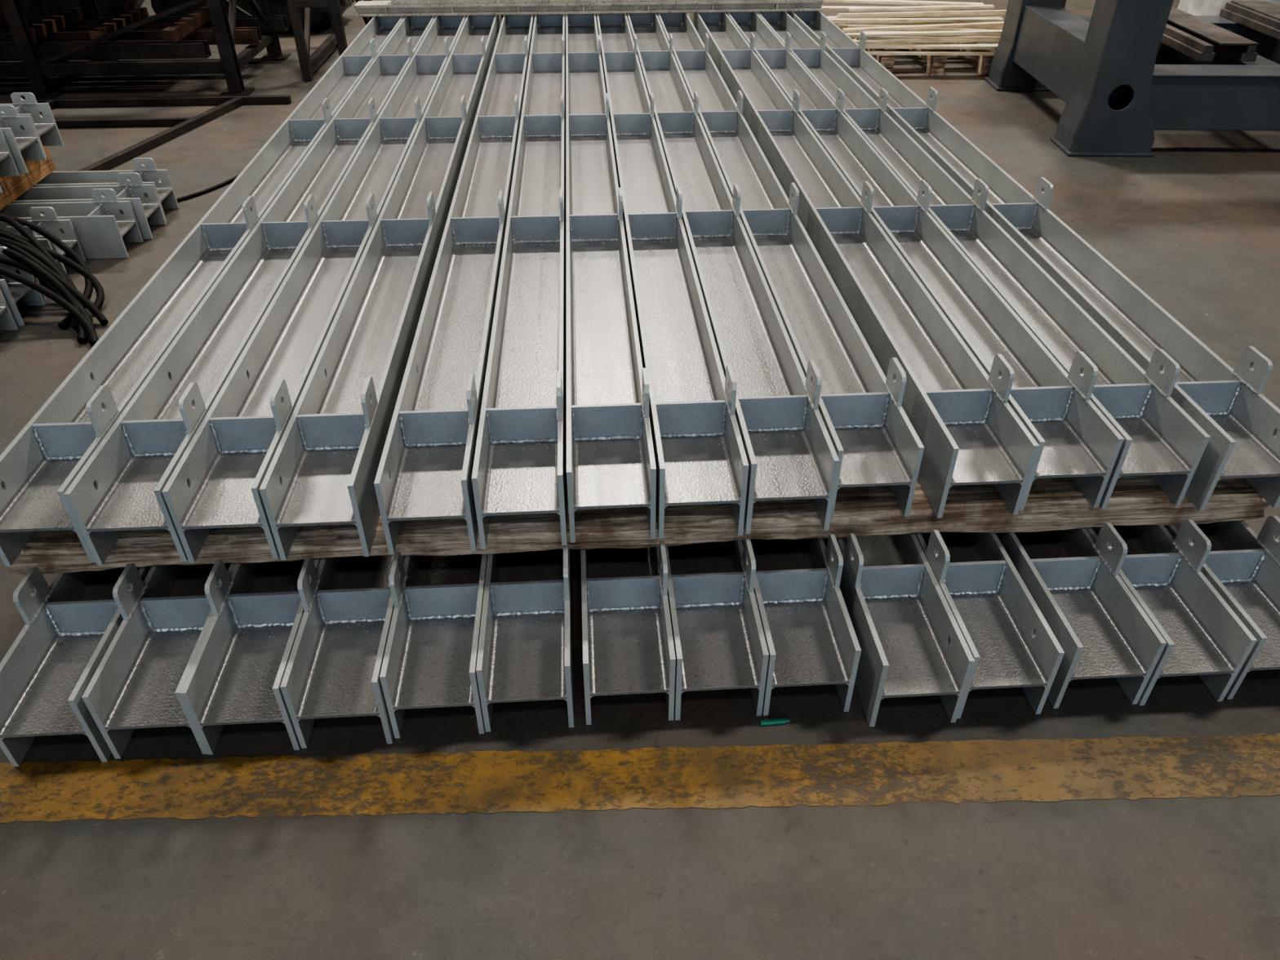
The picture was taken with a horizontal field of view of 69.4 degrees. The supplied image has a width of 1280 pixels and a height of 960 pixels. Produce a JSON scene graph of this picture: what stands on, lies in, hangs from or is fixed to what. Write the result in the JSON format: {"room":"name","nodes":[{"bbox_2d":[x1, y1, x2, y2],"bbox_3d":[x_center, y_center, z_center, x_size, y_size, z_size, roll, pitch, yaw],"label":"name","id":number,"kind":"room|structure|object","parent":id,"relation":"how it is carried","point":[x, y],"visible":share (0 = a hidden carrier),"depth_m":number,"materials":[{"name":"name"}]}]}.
{"room":"workshop","nodes":[
{"label":"workshop","id":0,"kind":"room"},
{"bbox_2d":[0,0,1279,959],"bbox_3d":[-0.290,-1.200,4.706,22.000,0.200,25.000,-2,37,-3],"label":"floor","id":1,"kind":"structure","parent":0,"point":[1194,224],"depth_m":1.95,"materials":[{"name":"paint"}]},
{"bbox_2d":[0,288,17,330],"bbox_3d":[-3.461,-0.621,3.540,1.900,0.260,0.200,-2,37,-3],"label":"steel h-beam","id":2,"kind":"structure","parent":1,"relation":"on","point":[7,322],"depth_m":3.70,"materials":[{"name":"grey metal"}]},
{"bbox_2d":[0,246,45,326],"bbox_3d":[-3.467,-0.755,3.720,1.900,0.260,0.200,-2,37,-3],"label":"steel h-beam","id":3,"kind":"structure","parent":1,"relation":"on","point":[15,294],"depth_m":3.81,"materials":[{"name":"grey metal"}]},
{"bbox_2d":[0,146,55,209],"bbox_3d":[-2.995,-1.064,3.904,0.156,0.135,1.925,-2,37,-3],"label":"block","id":4,"kind":"object","parent":3,"relation":"on","point":[12,187],"visible":0.41,"depth_m":4.45,"materials":[{"name":"brown wood"}]},
{"bbox_2d":[0,130,19,176],"bbox_3d":[-3.630,-1.405,4.035,1.600,0.250,0.200,-2,37,-3],"label":"steel h-beam","id":5,"kind":"structure","parent":4,"relation":"on","point":[8,167],"depth_m":4.18,"materials":[{"name":"grey metal"}]},
{"bbox_2d":[0,105,46,173],"bbox_3d":[-3.623,-1.540,4.216,1.600,0.250,0.200,-2,37,-3],"label":"steel h-beam","id":6,"kind":"structure","parent":4,"relation":"on","point":[24,145],"depth_m":4.29,"materials":[{"name":"grey metal"}]},
{"bbox_2d":[0,92,63,157],"bbox_3d":[-3.652,-1.674,4.395,1.600,0.250,0.200,-2,37,-3],"label":"steel h-beam","id":7,"kind":"structure","parent":4,"relation":"on","point":[47,131],"depth_m":4.47,"materials":[{"name":"grey metal"}]},
{"bbox_2d":[4,225,57,302],"bbox_3d":[-3.493,-0.889,3.900,1.900,0.260,0.200,-2,37,-3],"label":"steel h-beam","id":8,"kind":"structure","parent":1,"relation":"on","point":[44,242],"depth_m":3.95,"materials":[{"name":"grey metal"}]},
{"bbox_2d":[0,206,86,272],"bbox_3d":[-3.508,-1.023,4.080,1.900,0.260,0.200,-2,37,-3],"label":"steel h-beam","id":9,"kind":"structure","parent":1,"relation":"on","point":[49,221],"depth_m":4.16,"materials":[{"name":"grey metal"}]},
{"bbox_2d":[0,213,108,346],"bbox_3d":[-2.818,-0.912,3.853,1.559,0.356,0.511,8,37,11],"label":"bundle","id":10,"kind":"object","parent":1,"relation":"on","point":[27,254],"visible":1,"depth_m":3.77,"materials":[{"name":"black rubber"}]},
{"bbox_2d":[0,188,143,258],"bbox_3d":[-3.345,-1.164,4.269,1.900,0.260,0.200,-2,37,-3],"label":"steel h-beam","id":11,"kind":"structure","parent":1,"relation":"on","point":[101,229],"depth_m":4.32,"materials":[{"name":"grey metal"}]},
{"bbox_2d":[0,566,151,766],"bbox_3d":[-1.484,-1.211,4.302,0.205,0.296,5.800,-2,37,-3],"label":"steel h-beam","id":12,"kind":"structure","parent":1,"relation":"on","point":[71,624],"depth_m":2.12,"materials":[{"name":"grey metal"}]},
{"bbox_2d":[0,16,404,566],"bbox_3d":[-1.564,-1.651,4.393,0.205,0.296,5.800,-2,37,-3],"label":"steel h-beam","id":13,"kind":"structure","parent":12,"relation":"on","point":[42,462],"depth_m":2.77,"materials":[{"name":"grey metal"}]},
{"bbox_2d":[10,172,166,239],"bbox_3d":[-3.327,-1.299,4.451,1.900,0.260,0.200,-2,37,-3],"label":"steel h-beam","id":14,"kind":"structure","parent":1,"relation":"on","point":[148,211],"depth_m":4.52,"materials":[{"name":"grey metal"}]},
{"bbox_2d":[31,157,178,221],"bbox_3d":[-3.353,-1.433,4.630,1.900,0.260,0.200,-2,37,-3],"label":"steel h-beam","id":15,"kind":"structure","parent":1,"relation":"on","point":[148,173],"depth_m":4.70,"materials":[{"name":"grey metal"}]},
{"bbox_2d":[0,0,290,99],"bbox_3d":[-4.284,-3.835,6.483,3.014,1.899,1.300,-2,37,-3],"label":"storage rack","id":16,"kind":"object","parent":1,"relation":"on","point":[44,46],"visible":0.98,"depth_m":6.55,"materials":[{"name":"black metal"}]},
{"bbox_2d":[81,563,235,759],"bbox_3d":[-1.266,-1.224,4.319,0.205,0.296,5.800,-2,37,-3],"label":"steel h-beam","id":17,"kind":"structure","parent":1,"relation":"on","point":[139,681],"depth_m":2.14,"materials":[{"name":"grey metal"}]},
{"bbox_2d":[63,15,435,564],"bbox_3d":[-1.352,-1.653,4.396,0.205,0.296,5.800,-2,37,-3],"label":"steel h-beam","id":18,"kind":"structure","parent":17,"relation":"on","point":[119,488],"depth_m":2.72,"materials":[{"name":"grey metal"}]},
{"bbox_2d":[35,94,291,171],"bbox_3d":[-3.374,-2.161,5.784,1.971,0.048,1.580,-2,37,-3],"label":"metal bars","id":19,"kind":"object","parent":1,"relation":"on","point":[227,104],"visible":0.73,"depth_m":6.08,"materials":[{"name":"black metal"}]},
{"bbox_2d":[176,174,238,201],"bbox_3d":[-2.222,-2.176,5.829,0.401,0.019,2.374,1,37,2],"label":"power cable","id":20,"kind":"object","parent":1,"relation":"on","point":[189,196],"visible":0.2,"depth_m":5.01,"materials":[{"name":"black rubber"}]},
{"bbox_2d":[180,558,320,755],"bbox_3d":[-1.062,-1.230,4.328,0.205,0.296,5.800,-2,37,-3],"label":"steel h-beam","id":21,"kind":"structure","parent":1,"relation":"on","point":[236,674],"depth_m":2.15,"materials":[{"name":"grey metal"}]},
{"bbox_2d":[161,15,466,562],"bbox_3d":[-1.140,-1.658,4.403,0.205,0.296,5.800,-2,37,-3],"label":"steel h-beam","id":22,"kind":"structure","parent":21,"relation":"on","point":[216,482],"depth_m":2.74,"materials":[{"name":"grey metal"}]},
{"bbox_2d":[151,0,354,32],"bbox_3d":[-3.503,-4.592,8.298,1.730,0.939,0.989,-2,37,-3],"label":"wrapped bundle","id":23,"kind":"object","parent":1,"relation":"on","point":[320,16],"visible":0.32,"depth_m":8.11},
{"bbox_2d":[286,0,373,81],"bbox_3d":[-2.389,-3.895,7.066,0.360,1.299,1.260,-2,37,-3],"label":"steel frame","id":24,"kind":"object","parent":1,"relation":"on","point":[308,64],"visible":0.6,"depth_m":6.82,"materials":[{"name":"black metal"}]},
{"bbox_2d":[280,555,404,748],"bbox_3d":[-0.855,-1.241,4.342,0.205,0.296,5.800,-2,37,-3],"label":"steel h-beam","id":25,"kind":"structure","parent":1,"relation":"on","point":[333,669],"depth_m":2.17,"materials":[{"name":"grey metal"}]},
{"bbox_2d":[258,14,502,559],"bbox_3d":[-0.928,-1.663,4.410,0.205,0.296,5.800,-2,37,-3],"label":"steel h-beam","id":26,"kind":"structure","parent":25,"relation":"on","point":[322,469],"depth_m":2.76,"materials":[{"name":"grey metal"}]},
{"bbox_2d":[379,551,488,738],"bbox_3d":[-0.648,-1.257,4.364,0.205,0.296,5.800,-2,37,-3],"label":"steel h-beam","id":27,"kind":"structure","parent":1,"relation":"on","point":[429,660],"depth_m":2.20,"materials":[{"name":"grey metal"}]},
{"bbox_2d":[373,14,534,554],"bbox_3d":[-0.679,-1.676,4.427,0.205,0.296,5.800,-2,37,-3],"label":"steel h-beam","id":28,"kind":"structure","parent":27,"relation":"on","point":[424,471],"depth_m":2.79,"materials":[{"name":"grey metal"}]},
{"bbox_2d":[475,545,573,732],"bbox_3d":[-0.442,-1.268,4.378,0.205,0.296,5.800,-2,37,-3],"label":"steel h-beam","id":29,"kind":"structure","parent":1,"relation":"on","point":[526,651],"depth_m":2.22,"materials":[{"name":"grey metal"}]},
{"bbox_2d":[471,14,567,549],"bbox_3d":[-0.464,-1.687,4.442,0.205,0.296,5.800,-2,37,-3],"label":"steel h-beam","id":30,"kind":"structure","parent":29,"relation":"on","point":[519,467],"depth_m":2.83,"materials":[{"name":"grey metal"}]},
{"bbox_2d":[580,541,675,724],"bbox_3d":[-0.210,-1.280,4.394,0.205,0.296,5.800,-2,37,-3],"label":"steel h-beam","id":31,"kind":"structure","parent":1,"relation":"on","point":[628,640],"depth_m":2.24,"materials":[{"name":"grey metal"}]},
{"bbox_2d":[565,13,656,542],"bbox_3d":[-0.252,-1.701,4.461,0.205,0.296,5.800,-2,37,-3],"label":"steel h-beam","id":32,"kind":"structure","parent":31,"relation":"on","point":[611,461],"depth_m":2.90,"materials":[{"name":"grey metal"}]},
{"bbox_2d":[354,0,823,17],"bbox_3d":[-0.335,-3.356,6.408,3.230,0.200,0.160,-2,37,-3],"label":"cross beam","id":33,"kind":"structure","parent":32,"relation":"on","point":[393,7],"depth_m":6.38,"materials":[{"name":"grey metal"}]},
{"bbox_2d":[0,733,1279,822],"bbox_3d":[0.171,0.661,2.040,8.500,0.001,0.486,-2,37,-3],"label":"floor marking","id":34,"kind":"object","parent":1,"relation":"on","point":[1005,766],"depth_m":2.04,"materials":[{"name":"yellow paint"}]},
{"bbox_2d":[665,537,768,720],"bbox_3d":[-0.002,-1.288,4.405,0.205,0.296,5.800,-2,37,-3],"label":"steel h-beam","id":35,"kind":"structure","parent":1,"relation":"on","point":[719,641],"depth_m":2.24,"materials":[{"name":"grey metal"}]},
{"bbox_2d":[595,13,748,538],"bbox_3d":[-0.039,-1.709,4.472,0.205,0.296,5.800,-2,37,-3],"label":"steel h-beam","id":36,"kind":"structure","parent":35,"relation":"on","point":[700,457],"depth_m":2.87,"materials":[{"name":"grey metal"}]},
{"bbox_2d":[760,718,790,725],"bbox_3d":[0.316,0.565,2.162,0.070,0.008,0.012,-4,37,-5],"label":"marker","id":37,"kind":"object","parent":1,"relation":"on","point":[777,721],"visible":1,"depth_m":2.16,"materials":[{"name":"plastic"}]},
{"bbox_2d":[742,533,861,715],"bbox_3d":[0.205,-1.295,4.415,0.205,0.296,5.800,-2,37,-3],"label":"steel h-beam","id":38,"kind":"structure","parent":1,"relation":"on","point":[811,637],"depth_m":2.25,"materials":[{"name":"grey metal"}]},
{"bbox_2d":[626,13,839,533],"bbox_3d":[0.172,-1.720,4.487,0.205,0.296,5.800,-2,37,-3],"label":"steel h-beam","id":39,"kind":"structure","parent":38,"relation":"on","point":[791,454],"depth_m":2.87,"materials":[{"name":"grey metal"}]},
{"bbox_2d":[822,533,974,727],"bbox_3d":[0.450,-1.277,4.390,0.205,0.296,5.800,-2,37,-3],"label":"steel h-beam","id":40,"kind":"structure","parent":1,"relation":"on","point":[911,641],"depth_m":2.22,"materials":[{"name":"grey metal"}]},
{"bbox_2d":[656,13,924,519],"bbox_3d":[0.381,-1.752,4.530,0.205,0.296,5.800,-2,37,-3],"label":"steel h-beam","id":41,"kind":"structure","parent":40,"relation":"on","point":[875,442],"depth_m":2.92,"materials":[{"name":"grey metal"}]},
{"bbox_2d":[821,0,1006,75],"bbox_3d":[2.294,-3.627,7.532,1.767,0.311,1.490,1,37,1],"label":"wooden pallet","id":42,"kind":"object","parent":1,"relation":"on","point":[883,30],"visible":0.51,"depth_m":7.19,"materials":[{"name":"beige wood"}]},
{"bbox_2d":[915,480,1064,718],"bbox_3d":[0.657,-1.291,4.410,0.205,0.296,5.800,-2,37,-3],"label":"steel h-beam","id":43,"kind":"structure","parent":1,"relation":"on","point":[1011,643],"depth_m":2.24,"materials":[{"name":"grey metal"}]},
{"bbox_2d":[688,12,1039,518],"bbox_3d":[0.654,-1.757,4.536,0.205,0.296,5.800,-2,37,-3],"label":"steel h-beam","id":44,"kind":"structure","parent":43,"relation":"on","point":[964,421],"depth_m":2.89,"materials":[{"name":"grey metal"}]},
{"bbox_2d":[995,522,1166,708],"bbox_3d":[0.897,-1.309,4.433,0.205,0.296,5.800,-2,37,-3],"label":"steel h-beam","id":45,"kind":"structure","parent":1,"relation":"on","point":[1102,630],"depth_m":2.26,"materials":[{"name":"grey metal"}]},
{"bbox_2d":[725,12,1124,511],"bbox_3d":[0.867,-1.774,4.559,0.205,0.296,5.800,-2,37,-3],"label":"steel h-beam","id":46,"kind":"structure","parent":45,"relation":"on","point":[1076,441],"depth_m":2.92,"materials":[{"name":"grey metal"}]},
{"bbox_2d":[984,0,1279,156],"bbox_3d":[3.898,-3.042,5.795,2.640,1.449,1.840,1,37,1],"label":"base frame","id":47,"kind":"object","parent":1,"relation":"on","point":[1125,71],"visible":1,"depth_m":5.46,"materials":[{"name":"metal"}]},
{"bbox_2d":[1085,519,1257,706],"bbox_3d":[1.105,-1.314,4.440,0.205,0.296,5.800,-2,37,-3],"label":"steel h-beam","id":48,"kind":"structure","parent":1,"relation":"on","point":[1204,637],"depth_m":2.26,"materials":[{"name":"grey metal"}]},
{"bbox_2d":[756,11,1210,508],"bbox_3d":[1.078,-1.779,4.566,0.205,0.296,5.800,-2,37,-3],"label":"steel h-beam","id":49,"kind":"structure","parent":48,"relation":"on","point":[1162,442],"depth_m":2.90,"materials":[{"name":"grey metal"}]},
{"bbox_2d":[1163,515,1279,699],"bbox_3d":[1.324,-1.325,4.455,0.205,0.296,5.800,-2,37,-3],"label":"steel h-beam","id":50,"kind":"structure","parent":1,"relation":"on","point":[1242,566],"depth_m":2.33,"materials":[{"name":"grey metal"}]},
{"bbox_2d":[6,475,1269,573],"bbox_3d":[0.038,0.103,2.362,3.187,0.086,0.131,-2,37,-3],"label":"timber dunnage","id":51,"kind":"object","parent":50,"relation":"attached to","point":[1053,504],"visible":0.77,"depth_m":2.32,"materials":[{"name":"brown wood"}]},
{"bbox_2d":[786,11,1279,511],"bbox_3d":[1.320,-1.774,4.558,0.205,0.296,5.800,-2,37,-3],"label":"steel h-beam","id":52,"kind":"structure","parent":50,"relation":"on","point":[1242,424],"depth_m":2.93,"materials":[{"name":"grey metal"}]},
{"bbox_2d":[1177,0,1279,15],"bbox_3d":[4.776,-3.911,7.341,0.766,0.991,0.659,-2,37,-3],"label":"clear plastic bag","id":53,"kind":"object","parent":1,"relation":"on","point":[1194,7],"visible":0.06,"depth_m":7.26,"materials":[{"name":"plastic"}]}
]}

